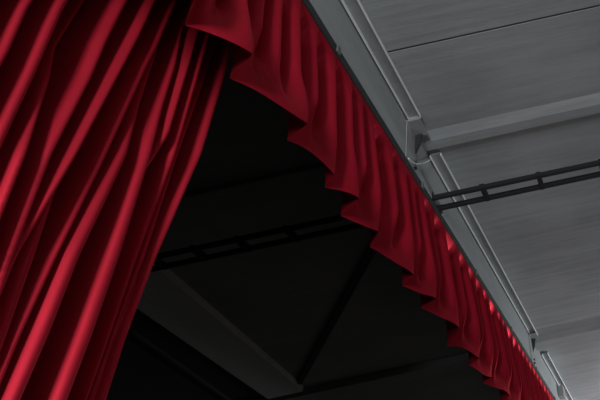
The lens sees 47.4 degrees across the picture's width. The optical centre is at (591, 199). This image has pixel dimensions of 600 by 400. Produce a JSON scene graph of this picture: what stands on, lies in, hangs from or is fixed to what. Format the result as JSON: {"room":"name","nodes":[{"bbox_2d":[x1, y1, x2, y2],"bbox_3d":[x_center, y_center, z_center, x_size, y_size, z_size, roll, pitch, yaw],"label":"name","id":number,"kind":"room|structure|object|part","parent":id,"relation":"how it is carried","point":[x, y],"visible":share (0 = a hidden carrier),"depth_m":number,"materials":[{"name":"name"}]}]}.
{"room":"auditorium","nodes":[
{"label":"auditorium","id":0,"kind":"room"},
{"bbox_2d":[106,0,599,399],"bbox_3d":[-2.434,1.968,10.123,17.600,0.200,34.000,-12,-36,0],"label":"ceiling","id":1,"kind":"structure","parent":0,"point":[459,61],"depth_m":7.74,"materials":[{"name":"grey concrete"}]},
{"bbox_2d":[129,329,231,399],"bbox_3d":[-7.162,3.050,9.957,0.059,0.058,3.451,-6,-37,-9],"label":"conduit","id":2,"kind":"object","parent":1,"relation":"attached to","point":[134,333],"visible":1,"depth_m":9.60,"materials":[{"name":"black metal"}]},
{"bbox_2d":[137,264,303,398],"bbox_3d":[-6.154,2.321,9.227,0.791,0.118,5.297,-7,-36,-7],"label":"ceiling beam","id":3,"kind":"structure","parent":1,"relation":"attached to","point":[166,299],"depth_m":8.89,"materials":[{"name":"black metal"}]},
{"bbox_2d":[175,163,324,213],"bbox_3d":[-5.489,0.181,6.601,6.200,0.075,0.240,-12,-36,0],"label":"beam","id":4,"kind":"structure","parent":1,"relation":"attached to","point":[315,173],"depth_m":6.55,"materials":[{"name":"metal"}]},
{"bbox_2d":[297,244,375,384],"bbox_3d":[-4.329,2.015,9.405,0.120,0.058,5.590,14,-44,-31],"label":"brace","id":5,"kind":"object","parent":1,"relation":"attached to","point":[369,253],"visible":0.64,"depth_m":9.08,"materials":[{"name":"black metal"}]},
{"bbox_2d":[255,353,472,399],"bbox_3d":[-4.694,3.794,11.602,6.200,0.150,0.480,-12,-36,0],"label":"beam","id":6,"kind":"structure","parent":1,"relation":"attached to","point":[459,362],"depth_m":11.44,"materials":[{"name":"metal"}]},
{"bbox_2d":[151,159,599,271],"bbox_3d":[-2.075,-0.121,6.778,15.000,0.575,0.281,-12,-36,-1],"label":"lighting truss","id":7,"kind":"object","parent":1,"relation":"hanging from","point":[289,230],"visible":0.67,"depth_m":6.59,"materials":[{"name":"black metal"}]},
{"bbox_2d":[341,0,420,119],"bbox_3d":[-2.346,-2.703,3.671,0.142,0.068,6.220,-12,-36,0],"label":"cable tray","id":8,"kind":"object","parent":1,"relation":"attached to","point":[355,9],"visible":1,"depth_m":5.48,"materials":[{"name":"metal"}]},
{"bbox_2d":[309,0,565,399],"bbox_3d":[-1.629,2.138,9.875,0.500,0.640,34.000,-12,-36,0],"label":"beam","id":9,"kind":"structure","parent":1,"relation":"attached to","point":[332,13],"depth_m":6.01,"materials":[{"name":"grey metal"}]},
{"bbox_2d":[405,118,427,171],"bbox_3d":[-1.899,-0.602,6.089,0.150,0.550,0.260,-12,-36,0],"label":"bracket","id":10,"kind":"object","parent":9,"relation":"attached to","point":[415,129],"visible":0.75,"depth_m":6.16,"materials":[{"name":"grey metal"}]},
{"bbox_3d":[-1.966,-0.587,6.089,0.012,0.550,0.260,-12,-36,0],"label":"plate","id":11,"kind":"part","parent":10,"relation":"part of","materials":[{"name":"grey metal"}]},
{"bbox_2d":[408,158,430,164],"bbox_3d":[-1.910,-0.455,6.242,0.014,0.587,0.698,-12,-36,-1],"label":"loose wire","id":12,"kind":"object","parent":10,"relation":"hanging from","point":[408,158],"visible":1,"depth_m":6.15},
{"bbox_2d":[302,0,555,399],"bbox_3d":[-1.159,3.109,10.656,0.090,0.097,27.500,-12,-36,0],"label":"rail","id":13,"kind":"object","parent":9,"relation":"attached to","point":[336,48],"visible":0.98,"depth_m":5.62,"materials":[{"name":"black metal"}]},
{"bbox_2d":[185,0,552,399],"bbox_3d":[-1.043,3.552,10.034,0.441,1.365,26.678,-12,-36,0],"label":"valance","id":14,"kind":"object","parent":13,"relation":"hanging from","point":[281,53],"visible":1,"depth_m":4.55,"materials":[{"name":"red fabric"}]},
{"bbox_2d":[528,333,537,364],"bbox_3d":[-1.122,2.929,11.039,0.150,0.550,0.260,-12,-36,0],"label":"bracket","id":15,"kind":"object","parent":9,"relation":"attached to","point":[532,337],"visible":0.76,"depth_m":11.11,"materials":[{"name":"grey metal"}]},
{"bbox_3d":[-1.189,2.944,11.039,0.012,0.550,0.260,-12,-36,0],"label":"plate","id":16,"kind":"part","parent":15,"relation":"part of","materials":[{"name":"grey metal"}]},
{"bbox_2d":[557,385,565,399],"bbox_3d":[-0.743,4.676,13.622,0.140,0.250,0.300,-12,-36,0],"label":"junction box","id":17,"kind":"object","parent":9,"relation":"attached to","point":[561,391],"visible":1,"depth_m":13.52,"materials":[{"name":"grey metal"}]},
{"bbox_3d":[-1.512,3.295,10.579,0.120,0.395,27.500,-12,-36,0],"label":"track","id":18,"kind":"object","parent":9,"relation":"attached to","visible":0},
{"bbox_2d":[0,0,232,399],"bbox_3d":[-2.114,-0.100,1.805,0.284,4.380,1.665,-12,-36,0],"label":"stage curtain","id":19,"kind":"object","parent":18,"relation":"hanging from","point":[107,107],"visible":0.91,"depth_m":2.24,"materials":[{"name":"red fabric"}]},
{"bbox_2d":[430,151,537,335],"bbox_3d":[-1.513,1.081,8.976,0.142,0.068,5.640,-12,-36,0],"label":"cable tray","id":20,"kind":"object","parent":1,"relation":"attached to","point":[437,158],"visible":0.84,"depth_m":8.24,"materials":[{"name":"metal"}]},
{"bbox_2d":[421,93,599,150],"bbox_3d":[1.819,-1.504,6.523,7.800,0.045,0.295,-12,-36,0],"label":"beam","id":21,"kind":"structure","parent":1,"relation":"attached to","point":[586,105],"depth_m":6.49,"materials":[{"name":"grey metal"}]},
{"bbox_2d":[541,351,572,399],"bbox_3d":[-0.690,4.822,14.222,0.142,0.068,5.250,-12,-36,0],"label":"cable tray","id":22,"kind":"object","parent":1,"relation":"attached to","point":[545,355],"visible":0.9,"depth_m":13.12,"materials":[{"name":"metal"}]},
{"bbox_2d":[535,316,599,349],"bbox_3d":[2.600,2.044,11.433,7.800,0.120,0.760,-12,-36,0],"label":"beam","id":23,"kind":"structure","parent":1,"relation":"attached to","point":[584,329],"depth_m":11.34,"materials":[{"name":"grey metal"}]}
]}

